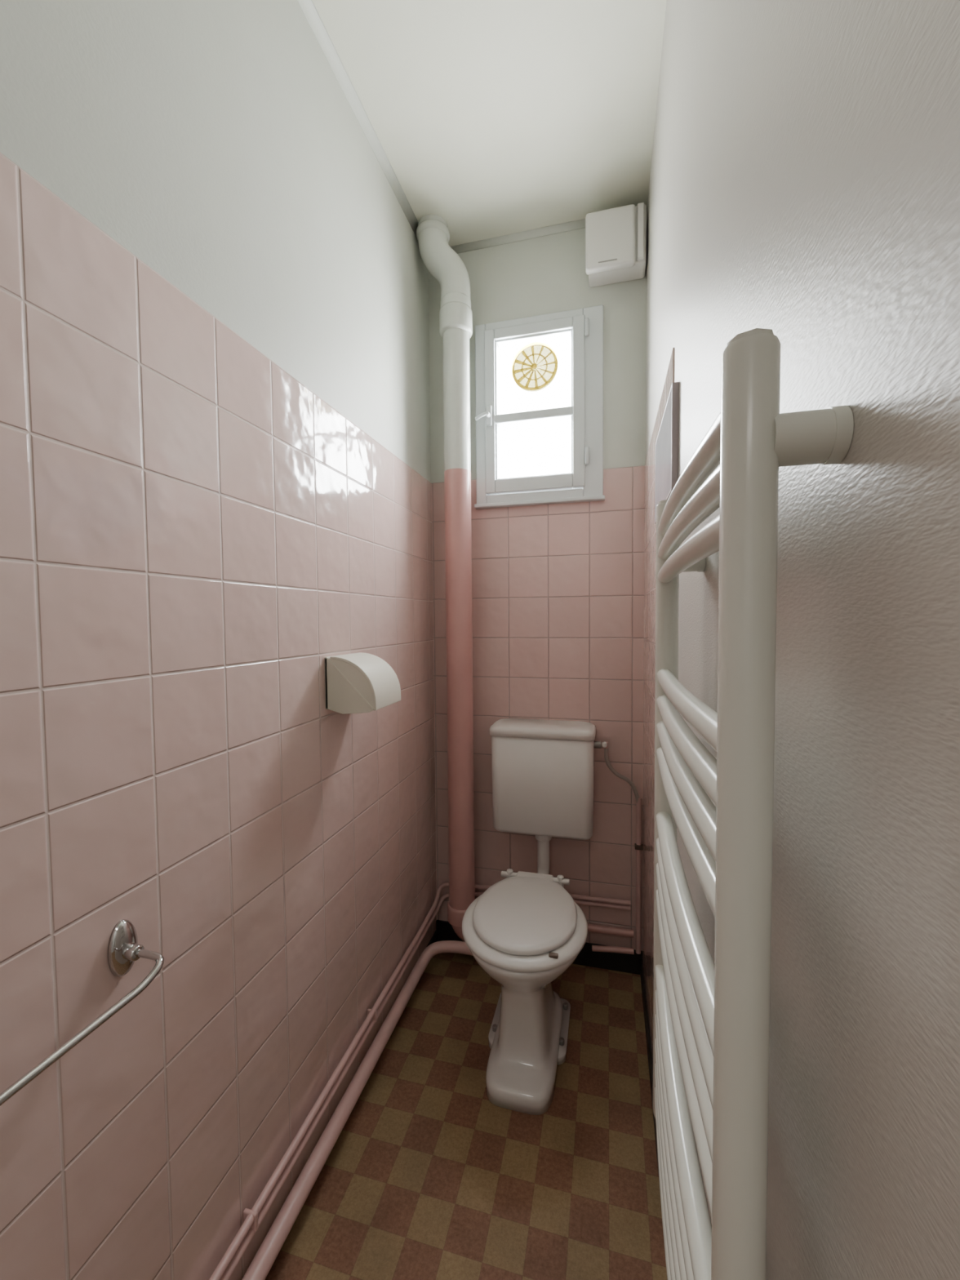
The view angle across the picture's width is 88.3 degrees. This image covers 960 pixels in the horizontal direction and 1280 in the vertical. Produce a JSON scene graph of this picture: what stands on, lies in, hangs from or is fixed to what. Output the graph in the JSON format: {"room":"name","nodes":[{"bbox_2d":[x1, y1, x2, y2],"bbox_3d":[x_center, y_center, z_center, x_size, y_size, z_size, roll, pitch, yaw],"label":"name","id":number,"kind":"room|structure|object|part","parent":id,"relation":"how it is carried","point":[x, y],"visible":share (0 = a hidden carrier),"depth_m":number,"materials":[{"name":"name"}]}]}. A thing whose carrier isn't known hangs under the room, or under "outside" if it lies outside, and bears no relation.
{"room":"bathroom","nodes":[
{"label":"bathroom","id":0,"kind":"room"},
{"bbox_2d":[0,0,436,1279],"bbox_3d":[-0.533,-0.083,0.860,0.123,2.705,2.304,0,2,14],"label":"wall","id":1,"kind":"structure","parent":0,"point":[215,466],"depth_m":0.83,"materials":[{"name":"pink tile"}]},
{"bbox_2d":[0,919,164,1106],"bbox_3d":[-0.530,0.448,0.464,0.082,0.080,0.515,0,2,14],"label":"towel bar","id":2,"kind":"object","parent":1,"relation":"attached to","point":[124,948],"visible":1,"depth_m":0.67,"materials":[{"name":"silver metal"}]},
{"bbox_2d":[297,0,418,236],"bbox_3d":[-0.478,-1.423,0.787,0.022,0.022,2.304,0,2,14],"label":"trim","id":3,"kind":"structure","parent":1,"relation":"attached to","point":[308,6],"depth_m":1.33,"materials":[{"name":"white paint"}]},
{"bbox_2d":[324,652,400,714],"bbox_3d":[-0.295,0.107,1.262,0.136,0.140,0.149,0,2,14],"label":"toilet paper holder","id":4,"kind":"object","parent":1,"relation":"attached to","point":[360,682],"visible":1,"depth_m":1.20,"materials":[{"name":"beige plastic"}]},
{"bbox_3d":[-0.357,0.103,1.278,0.008,0.128,0.145,0,2,14],"label":"plate","id":5,"kind":"part","parent":4,"relation":"part of","materials":[{"name":"beige plastic"}]},
{"bbox_2d":[208,882,634,1279],"bbox_3d":[-0.091,1.109,0.808,0.762,0.233,2.266,0,2,14],"label":"pipes","id":6,"kind":"object","parent":1,"relation":"attached to","point":[265,1256],"visible":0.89,"depth_m":1.20,"materials":[{"name":"pink metal"}]},
{"bbox_2d":[426,929,437,946],"bbox_3d":[-0.460,1.244,0.892,0.007,0.050,2.292,0,2,14],"label":"baseboard","id":7,"kind":"structure","parent":1,"relation":"attached to","point":[434,938],"depth_m":1.96,"materials":[{"name":"black"}]},
{"bbox_2d":[265,952,667,1279],"bbox_3d":[-0.243,1.337,0.159,3.200,0.080,3.874,0,2,14],"label":"floor","id":8,"kind":"structure","parent":0,"point":[425,1177],"depth_m":1.19,"materials":[{"name":"tile"}]},
{"bbox_2d":[462,840,587,1115],"bbox_3d":[0.156,0.986,1.551,0.362,0.500,0.597,0,2,14],"label":"toilet","id":9,"kind":"object","parent":8,"relation":"on","point":[526,930],"visible":0.98,"depth_m":1.38,"materials":[{"name":"white ceramic"}]},
{"bbox_3d":[0.103,0.795,1.675,0.064,0.018,0.018,0,2,14],"label":"hinge arm","id":10,"kind":"part","parent":9,"relation":"part of","materials":[{"name":"white plastic"}]},
{"bbox_3d":[0.102,0.805,1.678,0.022,0.052,0.022,0,2,14],"label":"hinge post","id":11,"kind":"part","parent":9,"relation":"part of","materials":[{"name":"white plastic"}]},
{"bbox_3d":[0.138,1.038,1.479,0.344,0.402,0.437,0,2,14],"label":"bowl and pedestal","id":12,"kind":"part","parent":9,"relation":"part of","materials":[{"name":"white ceramic"}]},
{"bbox_3d":[0.130,0.824,1.449,0.362,0.024,0.400,0,2,14],"label":"seat","id":13,"kind":"part","parent":9,"relation":"part of","materials":[{"name":"white plastic"}]},
{"bbox_3d":[0.134,0.798,1.464,0.300,0.026,0.377,0,2,14],"label":"lid","id":14,"kind":"part","parent":9,"relation":"part of","materials":[{"name":"white plastic"}]},
{"bbox_3d":[0.266,0.805,1.636,0.022,0.052,0.022,0,2,14],"label":"hinge post","id":15,"kind":"part","parent":9,"relation":"part of","materials":[{"name":"white plastic"}]},
{"bbox_3d":[0.264,0.795,1.634,0.064,0.018,0.018,0,2,14],"label":"hinge arm","id":16,"kind":"part","parent":9,"relation":"part of","materials":[{"name":"white plastic"}]},
{"bbox_2d":[311,0,666,246],"bbox_3d":[-0.268,-1.446,0.045,3.200,0.080,3.874,0,2,14],"label":"ceiling","id":17,"kind":"structure","parent":0,"point":[491,118],"depth_m":1.34,"materials":[{"name":"paint"}]},
{"bbox_2d":[531,363,537,368],"bbox_3d":[0.199,-1.004,1.813,0.022,0.022,0.001,0,2,14],"label":"hub","id":18,"kind":"object","parent":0,"point":[534,366],"depth_m":1.81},
{"bbox_2d":[511,342,557,390],"bbox_3d":[0.199,-1.004,1.816,0.172,0.172,0.001,0,2,14],"label":"rim","id":19,"kind":"object","parent":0,"point":[540,344],"depth_m":1.82,"materials":[{"name":"beige plastic"}]},
{"bbox_2d":[514,345,558,391],"bbox_3d":[0.203,-1.005,1.830,0.170,0.170,0.001,0,2,14],"label":"disc","id":20,"kind":"object","parent":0,"point":[550,358],"depth_m":1.83,"materials":[{"name":"white plastic"}]},
{"bbox_2d":[427,227,646,951],"bbox_3d":[0.213,-0.133,1.916,1.040,2.705,0.123,0,2,14],"label":"wall","id":21,"kind":"structure","parent":0,"point":[557,589],"depth_m":1.83,"materials":[{"name":"pink tile"}]},
{"bbox_2d":[416,214,475,942],"bbox_3d":[-0.043,-0.152,1.812,0.348,2.654,0.122,0,2,5],"label":"pipe","id":22,"kind":"object","parent":21,"relation":"attached to","point":[442,261],"visible":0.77,"depth_m":1.77,"materials":[{"name":"metal"}]},
{"bbox_2d":[439,301,472,338],"bbox_3d":[-0.086,-1.138,1.777,0.118,0.090,0.118,0,2,14],"label":"socket","id":23,"kind":"object","parent":22,"relation":"attached to","point":[455,317],"depth_m":1.73,"materials":[{"name":"white paint"}]},
{"bbox_2d":[440,292,471,308],"bbox_3d":[-0.087,-1.188,1.775,0.110,0.060,0.110,0,2,14],"label":"socket","id":24,"kind":"object","parent":22,"relation":"attached to","point":[448,300],"depth_m":1.73,"materials":[{"name":"white paint"}]},
{"bbox_2d":[447,901,466,927],"bbox_3d":[-0.067,1.022,1.866,0.112,0.065,0.112,0,2,14],"label":"socket","id":25,"kind":"object","parent":22,"relation":"attached to","point":[455,913],"depth_m":1.82,"materials":[{"name":"pink paint"}]},
{"bbox_2d":[475,305,603,503],"bbox_3d":[0.215,-0.845,1.828,0.468,0.669,0.134,0,2,14],"label":"window","id":26,"kind":"structure","parent":21,"relation":"in","point":[593,343],"depth_m":1.78,"materials":[{"name":"white paint"}]},
{"bbox_3d":[0.028,-0.831,1.822,0.016,0.016,0.028,0,2,14],"label":"latch knob","id":27,"kind":"part","parent":26,"relation":"part of","materials":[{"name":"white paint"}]},
{"bbox_2d":[485,404,492,426],"bbox_3d":[0.033,-0.834,1.841,0.022,0.075,0.012,0,2,14],"label":"latch plate","id":28,"kind":"object","parent":26,"relation":"attached to","point":[488,420],"visible":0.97,"depth_m":1.84,"materials":[{"name":"white metal"}]},
{"bbox_2d":[475,411,487,420],"bbox_3d":[0.004,-0.823,1.817,0.048,0.026,0.018,0,2,14],"label":"lever","id":29,"kind":"object","parent":28,"relation":"attached to","point":[483,414],"depth_m":1.81,"materials":[{"name":"white metal"}]},
{"bbox_3d":[0.033,-0.834,1.841,0.022,0.075,0.012,0,2,14],"label":"plate","id":30,"kind":"part","parent":28,"relation":"part of","materials":[{"name":"white paint"}]},
{"bbox_2d":[494,328,573,479],"bbox_3d":[0.201,-0.858,1.836,0.294,0.520,0.044,0,2,14],"label":"bead","id":31,"kind":"object","parent":26,"relation":"attached to","point":[563,334],"depth_m":1.83},
{"bbox_2d":[494,405,573,427],"bbox_3d":[0.203,-0.826,1.834,0.306,0.032,0.050,0,2,14],"label":"bar","id":32,"kind":"object","parent":26,"relation":"attached to","point":[560,414],"visible":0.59,"depth_m":1.82,"materials":[{"name":"white paint"}]},
{"bbox_3d":[0.203,-0.852,1.835,0.366,0.600,0.066,0,2,14],"label":"sash","id":33,"kind":"part","parent":26,"relation":"part of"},
{"bbox_2d":[474,495,604,509],"bbox_3d":[0.213,-0.507,1.824,0.480,0.014,0.030,0,2,14],"label":"sill lip","id":34,"kind":"object","parent":26,"relation":"attached to","point":[596,498],"visible":1,"depth_m":1.81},
{"bbox_2d":[584,317,589,336],"bbox_3d":[0.376,-1.101,1.741,0.015,0.060,0.015,0,2,14],"label":"hinge","id":35,"kind":"object","parent":26,"relation":"attached to","point":[587,319],"visible":1,"depth_m":1.74,"materials":[{"name":"white paint"}]},
{"bbox_2d":[584,446,589,464],"bbox_3d":[0.380,-0.656,1.759,0.015,0.060,0.015,0,2,14],"label":"hinge","id":36,"kind":"object","parent":26,"relation":"attached to","point":[587,448],"visible":1,"depth_m":1.75,"materials":[{"name":"white paint"}]},
{"bbox_3d":[0.205,-0.857,1.841,0.306,0.530,0.004,0,2,14],"label":"window","id":37,"kind":"structure","parent":26,"relation":"in","visible":0},
{"bbox_2d":[514,346,555,386],"bbox_3d":[0.201,-1.004,1.821,0.154,0.154,0.006,0,2,14],"label":"ventilator blades","id":38,"kind":"object","parent":37,"relation":"attached to","point":[523,353],"visible":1,"depth_m":1.82,"materials":[{"name":"beige plastic"}]},
{"bbox_2d":[521,353,547,380],"bbox_3d":[0.200,-1.004,1.820,0.096,0.096,0.001,0,2,14],"label":"ring","id":39,"kind":"object","parent":38,"relation":"attached to","point":[542,356],"depth_m":1.82,"materials":[{"name":"beige plastic"}]},
{"bbox_2d":[435,920,642,974],"bbox_3d":[0.208,1.179,1.906,0.800,0.085,0.009,0,2,14],"label":"baseboard","id":40,"kind":"structure","parent":21,"relation":"attached to","point":[624,962],"depth_m":1.84,"materials":[{"name":"black"}]},
{"bbox_2d":[489,718,601,841],"bbox_3d":[0.238,0.514,1.794,0.392,0.422,0.155,0,2,14],"label":"toilet cistern","id":41,"kind":"object","parent":21,"relation":"attached to","point":[543,770],"depth_m":1.73,"materials":[{"name":"white ceramic"}]},
{"bbox_2d":[450,205,647,253],"bbox_3d":[0.185,-1.472,1.796,0.800,0.018,0.018,0,2,14],"label":"trim","id":42,"kind":"structure","parent":21,"relation":"attached to","point":[580,224],"depth_m":1.81,"materials":[{"name":"white paint"}]},
{"bbox_2d":[585,202,646,287],"bbox_3d":[0.461,-1.338,1.681,0.196,0.195,0.114,0,2,14],"label":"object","id":43,"kind":"object","parent":21,"relation":"attached to","point":[615,238],"visible":1,"depth_m":1.64,"materials":[{"name":"white plastic"}]},
{"bbox_2d":[636,202,644,261],"bbox_3d":[0.528,-1.340,1.626,0.022,0.177,0.018,0,2,14],"label":"grille","id":44,"kind":"object","parent":43,"relation":"attached to","point":[640,207],"depth_m":1.62,"materials":[{"name":"white plastic"}]},
{"bbox_2d":[601,741,643,954],"bbox_3d":[0.508,0.747,1.769,0.151,0.774,0.039,0,2,2],"label":"supply pipe","id":45,"kind":"object","parent":21,"relation":"attached to","point":[638,846],"visible":1,"depth_m":1.77,"materials":[{"name":"metal"}]},
{"bbox_3d":[0.440,0.370,1.750,0.018,0.018,0.025,0,2,14],"label":"valve handle","id":46,"kind":"part","parent":45,"relation":"part of","materials":[{"name":"white plastic"}]},
{"bbox_2d":[642,0,959,1279],"bbox_3d":[0.355,-0.082,0.630,0.123,2.705,2.304,0,2,14],"label":"wall","id":47,"kind":"structure","parent":0,"point":[804,184],"depth_m":0.28,"materials":[{"name":"white paint"}]},
{"bbox_2d":[640,958,659,1182],"bbox_3d":[0.492,1.208,1.430,0.007,0.060,0.772,0,2,14],"label":"baseboard","id":48,"kind":"structure","parent":47,"relation":"attached to","point":[642,972],"depth_m":1.47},
{"bbox_2d":[654,382,679,523],"bbox_3d":[0.407,-0.388,1.088,0.012,0.198,0.340,0,2,14],"label":"framed picture","id":49,"kind":"object","parent":47,"relation":"attached to","point":[666,471],"visible":0.74,"depth_m":0.98},
{"bbox_2d":[655,387,671,519],"bbox_3d":[0.406,-0.388,1.088,0.010,0.192,0.334,0,2,14],"label":"print","id":50,"kind":"object","parent":49,"relation":"attached to","point":[664,441],"depth_m":1.04},
{"bbox_2d":[653,328,853,1279],"bbox_3d":[0.228,0.546,0.513,0.066,1.463,0.441,0,2,14],"label":"towel radiator","id":51,"kind":"object","parent":47,"relation":"attached to","point":[711,1020],"visible":1,"depth_m":0.30,"materials":[{"name":"metal"}]},
{"bbox_3d":[0.210,0.658,0.522,0.027,0.021,0.411,0,2,14],"label":"rail","id":52,"kind":"part","parent":51,"relation":"part of","materials":[{"name":"metal"}]},
{"bbox_3d":[0.210,0.622,0.521,0.027,0.021,0.411,0,2,14],"label":"rail","id":53,"kind":"part","parent":51,"relation":"part of","materials":[{"name":"metal"}]},
{"bbox_3d":[0.264,0.253,0.703,0.030,0.882,0.030,0,2,14],"label":"post","id":54,"kind":"part","parent":51,"relation":"part of","materials":[{"name":"metal"}]},
{"bbox_3d":[0.209,0.585,0.519,0.027,0.021,0.411,0,2,14],"label":"rail","id":55,"kind":"part","parent":51,"relation":"part of","materials":[{"name":"metal"}]},
{"bbox_3d":[0.209,0.549,0.518,0.027,0.021,0.411,0,2,14],"label":"rail","id":56,"kind":"part","parent":51,"relation":"part of","materials":[{"name":"metal"}]},
{"bbox_3d":[0.209,0.513,0.516,0.027,0.021,0.411,0,2,14],"label":"rail","id":57,"kind":"part","parent":51,"relation":"part of","materials":[{"name":"metal"}]},
{"bbox_3d":[0.208,0.477,0.515,0.027,0.021,0.411,0,2,14],"label":"rail","id":58,"kind":"part","parent":51,"relation":"part of","materials":[{"name":"metal"}]},
{"bbox_3d":[0.208,0.368,0.510,0.027,0.021,0.411,0,2,14],"label":"rail","id":59,"kind":"part","parent":51,"relation":"part of","materials":[{"name":"metal"}]},
{"bbox_3d":[0.207,0.330,0.509,0.027,0.021,0.411,0,2,14],"label":"rail","id":60,"kind":"part","parent":51,"relation":"part of","materials":[{"name":"metal"}]},
{"bbox_3d":[0.207,0.294,0.507,0.027,0.021,0.411,0,2,14],"label":"rail","id":61,"kind":"part","parent":51,"relation":"part of","materials":[{"name":"metal"}]},
{"bbox_3d":[0.207,0.258,0.506,0.027,0.021,0.411,0,2,14],"label":"rail","id":62,"kind":"part","parent":51,"relation":"part of","materials":[{"name":"metal"}]},
{"bbox_3d":[0.206,0.166,0.502,0.027,0.021,0.411,0,2,14],"label":"rail","id":63,"kind":"part","parent":51,"relation":"part of","materials":[{"name":"metal"}]},
{"bbox_3d":[0.205,0.130,0.500,0.027,0.021,0.411,0,2,14],"label":"rail","id":64,"kind":"part","parent":51,"relation":"part of","materials":[{"name":"metal"}]},
{"bbox_3d":[0.205,0.094,0.499,0.027,0.021,0.411,0,2,14],"label":"rail","id":65,"kind":"part","parent":51,"relation":"part of","materials":[{"name":"metal"}]},
{"bbox_3d":[0.205,0.058,0.497,0.027,0.021,0.411,0,2,14],"label":"rail","id":66,"kind":"part","parent":51,"relation":"part of","materials":[{"name":"metal"}]},
{"bbox_3d":[0.204,-0.080,0.492,0.027,0.021,0.411,0,2,14],"label":"rail","id":67,"kind":"part","parent":51,"relation":"part of","materials":[{"name":"metal"}]},
{"bbox_3d":[0.203,-0.112,0.490,0.027,0.021,0.411,0,2,14],"label":"rail","id":68,"kind":"part","parent":51,"relation":"part of","materials":[{"name":"metal"}]},
{"bbox_3d":[0.203,-0.144,0.489,0.027,0.021,0.411,0,2,14],"label":"rail","id":69,"kind":"part","parent":51,"relation":"part of","materials":[{"name":"metal"}]},
{"bbox_3d":[0.161,0.270,0.306,0.030,0.882,0.030,0,2,14],"label":"post","id":70,"kind":"part","parent":51,"relation":"part of","materials":[{"name":"metal"}]}
]}

